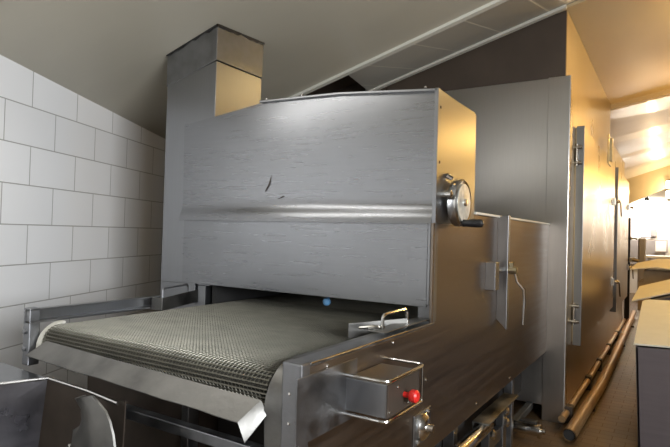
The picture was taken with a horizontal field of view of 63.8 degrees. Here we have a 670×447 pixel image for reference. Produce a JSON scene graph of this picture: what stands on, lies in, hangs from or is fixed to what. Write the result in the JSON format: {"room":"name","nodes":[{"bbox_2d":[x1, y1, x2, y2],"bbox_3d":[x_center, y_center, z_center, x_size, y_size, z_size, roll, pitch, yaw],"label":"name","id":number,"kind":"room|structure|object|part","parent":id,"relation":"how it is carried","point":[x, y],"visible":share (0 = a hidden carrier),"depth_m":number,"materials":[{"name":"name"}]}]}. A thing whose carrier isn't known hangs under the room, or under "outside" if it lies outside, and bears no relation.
{"room":"processing plant","nodes":[
{"label":"processing plant","id":0,"kind":"room"},
{"bbox_2d":[0,55,165,388],"bbox_3d":[-2.233,0.226,2.075,0.121,2.700,6.650,1,-1,9],"label":"wall","id":1,"kind":"structure","parent":0,"point":[82,183],"depth_m":3.80,"materials":[{"name":"white tile"}]},
{"bbox_2d":[0,0,493,138],"bbox_3d":[-0.433,-1.626,1.147,7.500,2.433,6.380,1,-1,32],"label":"ceiling","id":2,"kind":"structure","parent":0,"point":[111,54],"depth_m":3.55,"materials":[{"name":"white paint"}]},
{"bbox_2d":[291,0,507,96],"bbox_3d":[1.353,-1.663,3.795,7.200,1.993,0.050,1,-1,32],"label":"trim","id":3,"kind":"structure","parent":2,"relation":"attached to","point":[494,3],"depth_m":4.27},
{"bbox_2d":[304,75,356,95],"bbox_3d":[-1.110,-1.285,6.087,3.600,1.030,1.180,1,-1,32],"label":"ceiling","id":4,"kind":"structure","parent":0,"point":[346,81],"depth_m":5.92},
{"bbox_2d":[334,82,386,92],"bbox_3d":[-0.902,-0.003,6.666,3.370,3.400,0.080,1,-1,32],"label":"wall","id":5,"kind":"structure","parent":0,"point":[355,87],"depth_m":5.97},
{"bbox_2d":[365,4,566,90],"bbox_3d":[1.195,-1.677,5.289,2.000,0.586,0.050,1,-1,32],"label":"trim","id":6,"kind":"structure","parent":5,"relation":"attached to","point":[564,7],"depth_m":5.16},
{"bbox_2d":[349,0,577,90],"bbox_3d":[2.408,-2.108,3.892,5.530,1.744,1.220,1,-1,32],"label":"ceiling strip","id":7,"kind":"object","parent":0,"point":[509,14],"visible":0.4,"depth_m":4.71,"materials":[{"name":"tile"}]},
{"bbox_2d":[479,293,639,446],"bbox_3d":[3.579,1.890,7.609,10.000,0.100,23.200,1,-1,32],"label":"floor","id":8,"kind":"structure","parent":0,"point":[613,423],"depth_m":4.94,"materials":[{"name":"brown tile"}]},
{"bbox_2d":[0,362,126,446],"bbox_3d":[-1.349,1.089,1.937,1.284,1.018,0.712,1,-1,32],"label":"hopper","id":9,"kind":"object","parent":8,"relation":"on","point":[36,410],"visible":1,"depth_m":2.21,"materials":[{"name":"metal"}]},
{"bbox_2d":[160,24,264,310],"bbox_3d":[-0.849,0.186,3.651,0.468,2.915,0.455,1,-1,32],"label":"duct","id":10,"kind":"object","parent":8,"relation":"on","point":[218,71],"visible":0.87,"depth_m":3.51,"materials":[{"name":"metal"}]},
{"bbox_2d":[21,86,549,446],"bbox_3d":[0.212,0.487,3.588,2.021,2.370,3.876,1,-1,32],"label":"oven","id":11,"kind":"object","parent":8,"relation":"on","point":[306,218],"visible":0.96,"depth_m":2.70,"materials":[{"name":"metal"}]},
{"bbox_3d":[-1.375,0.509,2.437,0.052,0.255,0.050,1,-1,32],"label":"post","id":12,"kind":"part","parent":11,"relation":"part of","materials":[{"name":"metal"}]},
{"bbox_3d":[-1.181,0.427,2.725,0.040,0.064,0.740,1,-1,32],"label":"rail","id":13,"kind":"part","parent":11,"relation":"part of","materials":[{"name":"metal"}]},
{"bbox_3d":[-0.769,0.592,1.998,1.275,0.144,0.072,1,-1,32],"label":"deflector plate","id":14,"kind":"part","parent":11,"relation":"part of","materials":[{"name":"metal"}]},
{"bbox_3d":[-0.131,1.000,3.722,0.720,0.630,2.980,1,-1,32],"label":"underframe panel","id":15,"kind":"part","parent":11,"relation":"part of","materials":[{"name":"silver metal"}]},
{"bbox_2d":[151,284,197,310],"bbox_3d":[-0.927,0.416,3.129,0.074,0.124,0.407,1,-1,13],"label":"plate","id":16,"kind":"object","parent":11,"relation":"on","point":[189,297],"visible":1,"depth_m":3.05,"materials":[{"name":"metal"}]},
{"bbox_3d":[-0.911,0.392,3.077,0.011,0.078,0.285,1,-1,14],"label":"handle","id":17,"kind":"part","parent":16,"relation":"part of","materials":[{"name":"metal"}]},
{"bbox_3d":[-0.617,1.135,2.250,0.040,0.980,0.060,1,-1,32],"label":"leg","id":18,"kind":"part","parent":11,"relation":"part of","materials":[{"name":"metal"}]},
{"bbox_3d":[-0.130,0.850,1.643,0.073,0.854,0.050,1,-1,32],"label":"post","id":19,"kind":"part","parent":11,"relation":"part of","materials":[{"name":"metal"}]},
{"bbox_3d":[-0.260,0.184,3.001,1.663,0.403,0.028,1,-1,32],"label":"panel","id":20,"kind":"part","parent":11,"relation":"part of","materials":[{"name":"metal"}]},
{"bbox_3d":[-0.257,-0.354,2.986,1.713,0.686,0.041,1,-1,32],"label":"panel","id":21,"kind":"part","parent":11,"relation":"part of","materials":[{"name":"metal"}]},
{"bbox_3d":[-0.021,0.569,1.742,0.006,0.205,0.360,1,-1,32],"label":"plate","id":22,"kind":"part","parent":11,"relation":"part of","materials":[{"name":"metal"}]},
{"bbox_3d":[-0.031,0.397,2.917,0.044,0.096,0.082,1,-1,32],"label":"knob","id":23,"kind":"part","parent":11,"relation":"part of","materials":[{"name":"blue plastic"}]},
{"bbox_3d":[0.153,0.493,2.087,0.073,0.099,1.055,1,-1,32],"label":"rail","id":24,"kind":"part","parent":11,"relation":"part of","materials":[{"name":"metal"}]},
{"bbox_3d":[0.513,1.012,3.394,0.640,0.630,2.850,1,-1,32],"label":"underframe panel","id":25,"kind":"part","parent":11,"relation":"part of","materials":[{"name":"silver metal"}]},
{"bbox_2d":[347,308,428,337],"bbox_3d":[0.224,0.432,2.358,0.221,0.128,0.465,1,-1,32],"label":"plate","id":26,"kind":"object","parent":11,"relation":"on","point":[358,329],"visible":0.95,"depth_m":2.30,"materials":[{"name":"metal"}]},
{"bbox_3d":[0.257,0.401,2.285,0.014,0.068,0.249,1,-1,32],"label":"handle","id":27,"kind":"part","parent":26,"relation":"part of","materials":[{"name":"silver metal"}]},
{"bbox_3d":[0.887,0.516,3.200,0.012,1.121,3.730,1,-1,32],"label":"panel","id":28,"kind":"part","parent":11,"relation":"part of","materials":[{"name":"metal"}]},
{"bbox_3d":[0.613,1.361,2.887,0.060,0.620,0.060,1,-1,32],"label":"leg","id":29,"kind":"part","parent":11,"relation":"part of","materials":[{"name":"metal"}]},
{"bbox_3d":[0.670,-0.001,2.622,0.109,0.042,0.042,1,-1,32],"label":"crank handle","id":30,"kind":"part","parent":11,"relation":"part of","materials":[{"name":"black plastic"}]},
{"bbox_3d":[1.019,1.370,3.447,0.050,0.405,0.400,1,-1,32],"label":"bracket arm","id":31,"kind":"part","parent":11,"relation":"part of","materials":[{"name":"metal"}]},
{"bbox_3d":[1.023,1.189,3.392,0.100,0.065,0.700,1,-1,32],"label":"bracket plate","id":32,"kind":"part","parent":11,"relation":"part of","materials":[{"name":"metal"}]},
{"bbox_3d":[1.263,1.398,3.919,0.060,0.620,0.060,1,-1,32],"label":"leg","id":33,"kind":"part","parent":11,"relation":"part of","materials":[{"name":"metal"}]},
{"bbox_3d":[0.700,-0.037,4.295,1.536,0.014,2.110,1,-1,32],"label":"panel","id":34,"kind":"part","parent":11,"relation":"part of","materials":[{"name":"silver metal"}]},
{"bbox_3d":[0.987,1.564,3.578,0.300,0.060,2.800,1,-1,32],"label":"frame rail","id":35,"kind":"part","parent":11,"relation":"part of","materials":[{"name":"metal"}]},
{"bbox_3d":[1.152,0.463,3.371,0.090,0.343,0.023,2,-1,-8],"label":"lever","id":36,"kind":"part","parent":11,"relation":"part of","materials":[{"name":"silver metal"}]},
{"bbox_2d":[387,10,634,423],"bbox_3d":[2.981,-0.005,7.737,2.040,3.660,6.136,1,-1,32],"label":"housing","id":37,"kind":"object","parent":8,"relation":"on","point":[546,152],"visible":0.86,"depth_m":5.01,"materials":[{"name":"metal"}]},
{"bbox_3d":[1.971,0.218,4.782,0.186,3.050,0.076,1,-1,32],"label":"corner post","id":38,"kind":"part","parent":37,"relation":"part of","materials":[{"name":"metal"}]},
{"bbox_3d":[3.048,0.149,6.239,0.075,1.979,3.090,1,-1,32],"label":"door","id":39,"kind":"part","parent":37,"relation":"part of","materials":[{"name":"metal"}]},
{"bbox_3d":[3.488,-0.919,6.792,0.050,0.360,0.350,1,-1,32],"label":"lock plate","id":40,"kind":"part","parent":37,"relation":"part of","materials":[{"name":"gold metal"}]},
{"bbox_3d":[4.635,0.259,8.747,0.090,2.059,2.250,1,-1,32],"label":"door","id":41,"kind":"part","parent":37,"relation":"part of","materials":[{"name":"metal"}]},
{"bbox_2d":[558,313,629,422],"bbox_3d":[3.967,1.779,7.782,0.079,0.150,7.700,1,-1,32],"label":"pipe","id":42,"kind":"object","parent":8,"relation":"on","point":[566,415],"visible":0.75,"depth_m":5.74,"materials":[{"name":"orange metal"}]},
{"bbox_2d":[562,310,635,441],"bbox_3d":[4.088,1.777,7.777,0.164,0.162,8.382,1,-1,32],"label":"pipe","id":43,"kind":"object","parent":8,"relation":"on","point":[573,428],"visible":1,"depth_m":5.34,"materials":[{"name":"orange metal"}]},
{"bbox_2d":[624,218,638,324],"bbox_3d":[5.609,0.918,10.161,0.240,2.050,0.140,1,-1,32],"label":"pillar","id":44,"kind":"structure","parent":8,"relation":"on","point":[630,259],"depth_m":10.18,"materials":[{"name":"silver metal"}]},
{"bbox_2d":[637,238,645,289],"bbox_3d":[8.810,1.270,15.451,0.200,1.720,0.200,1,-1,32],"label":"concrete post","id":45,"kind":"object","parent":8,"relation":"on","point":[641,241],"visible":0.45,"depth_m":15.38,"materials":[{"name":"brown concrete"}]},
{"bbox_2d":[636,345,669,446],"bbox_3d":[3.119,1.248,4.364,1.138,1.039,1.180,1,-1,32],"label":"storage bin","id":46,"kind":"object","parent":8,"relation":"on","point":[652,363],"visible":0.69,"depth_m":4.10,"materials":[{"name":"grey plastic"}]},
{"bbox_3d":[2.657,1.258,4.654,0.048,1.004,1.180,1,-1,32],"label":"panel","id":47,"kind":"part","parent":46,"relation":"part of","materials":[{"name":"grey plastic"}]},
{"bbox_2d":[634,300,669,347],"bbox_3d":[3.145,0.825,4.378,1.180,0.286,1.235,1,-1,32],"label":"board","id":48,"kind":"object","parent":46,"relation":"on","point":[653,327],"visible":1,"depth_m":4.51,"materials":[{"name":"beige wood"}]},
{"bbox_3d":[3.415,1.285,4.862,1.065,1.000,0.020,1,-1,32],"label":"panel","id":49,"kind":"part","parent":46,"relation":"part of","materials":[{"name":"grey plastic"}]},
{"bbox_2d":[646,255,669,260],"bbox_3d":[10.231,1.561,15.256,2.500,1.210,0.800,1,-1,32],"label":"work table","id":50,"kind":"object","parent":8,"relation":"on","point":[649,257],"visible":0.3,"depth_m":15.45,"materials":[{"name":"metal"}]},
{"bbox_2d":[650,294,669,299],"bbox_3d":[4.218,1.187,6.186,1.040,1.290,0.870,1,-1,32],"label":"storage bin","id":51,"kind":"object","parent":8,"relation":"on","point":[667,296],"visible":0.04,"depth_m":6.06,"materials":[{"name":"grey plastic"}]},
{"bbox_2d":[631,279,669,301],"bbox_3d":[4.124,0.669,6.234,1.145,0.488,1.020,1,-1,32],"label":"board","id":52,"kind":"object","parent":51,"relation":"on","point":[660,288],"visible":1,"depth_m":6.33,"materials":[{"name":"beige wood"}]},
{"bbox_3d":[5.018,1.576,7.897,0.880,0.620,1.000,1,-1,32],"label":"carton","id":53,"kind":"object","parent":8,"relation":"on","visible":0},
{"bbox_2d":[638,279,650,310],"bbox_3d":[4.958,1.063,7.864,0.880,0.400,0.950,1,-1,32],"label":"carton","id":54,"kind":"object","parent":53,"relation":"on","point":[640,283],"visible":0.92,"depth_m":7.68,"materials":[{"name":"brown cardboard"}]},
{"bbox_2d":[643,268,669,282],"bbox_3d":[5.057,0.781,7.901,0.880,0.170,1.000,1,-1,32],"label":"carton","id":55,"kind":"object","parent":54,"relation":"on","point":[650,275],"visible":0.97,"depth_m":7.65,"materials":[{"name":"brown cardboard"}]},
{"bbox_2d":[630,259,669,269],"bbox_3d":[4.946,0.577,7.889,1.020,0.212,1.150,1,-1,32],"label":"sheet","id":56,"kind":"object","parent":55,"relation":"on","point":[656,263],"visible":1,"depth_m":7.82,"materials":[{"name":"beige cardboard"}]},
{"bbox_2d":[557,0,669,104],"bbox_3d":[4.600,-2.225,5.578,3.620,0.804,4.000,1,-1,32],"label":"ceiling","id":57,"kind":"structure","parent":0,"point":[626,43],"depth_m":5.80,"materials":[{"name":"white paint"}]},
{"bbox_2d":[611,89,669,110],"bbox_3d":[5.651,-2.130,7.324,3.700,0.910,0.120,1,-1,32],"label":"trim","id":58,"kind":"structure","parent":57,"relation":"attached to","point":[664,93],"depth_m":7.97,"materials":[{"name":"white paint"}]},
{"bbox_2d":[610,96,669,178],"bbox_3d":[7.088,-1.790,11.680,5.900,2.086,8.800,1,-1,32],"label":"ceiling","id":59,"kind":"structure","parent":0,"point":[640,132],"depth_m":10.51,"materials":[{"name":"white paint"}]},
{"bbox_2d":[627,165,669,203],"bbox_3d":[9.448,-1.329,15.439,5.900,3.450,0.100,1,-1,32],"label":"wall","id":60,"kind":"structure","parent":0,"point":[641,186],"depth_m":15.60,"materials":[{"name":"white paint"}]},
{"bbox_2d":[666,180,669,200],"bbox_3d":[9.460,-0.938,15.216,0.170,0.600,0.240,1,-1,32],"label":"wall lamp","id":61,"kind":"object","parent":60,"relation":"attached to","point":[668,181],"visible":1,"depth_m":15.14,"materials":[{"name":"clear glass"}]},
{"bbox_2d":[629,188,669,292],"bbox_3d":[10.062,-0.418,16.438,5.900,5.200,0.100,1,-1,32],"label":"wall","id":62,"kind":"structure","parent":0,"point":[654,214],"depth_m":16.58,"materials":[{"name":"white paint"}]},
{"bbox_2d":[630,240,664,263],"bbox_3d":[8.756,0.879,17.119,3.000,0.760,0.060,1,-1,32],"label":"trim","id":63,"kind":"structure","parent":62,"relation":"attached to","point":[634,243],"depth_m":16.56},
{"bbox_2d":[640,228,655,237],"bbox_3d":[9.637,0.363,16.559,0.425,0.420,0.100,1,-1,32],"label":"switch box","id":64,"kind":"object","parent":62,"relation":"attached to","point":[653,231],"visible":0.92,"depth_m":16.46,"materials":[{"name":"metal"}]},
{"bbox_2d":[654,240,667,252],"bbox_3d":[9.889,0.686,16.324,0.360,0.380,0.050,1,-1,32],"label":"wall panel","id":65,"kind":"object","parent":62,"relation":"attached to","point":[659,245],"visible":1,"depth_m":16.30,"materials":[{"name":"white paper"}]}
]}

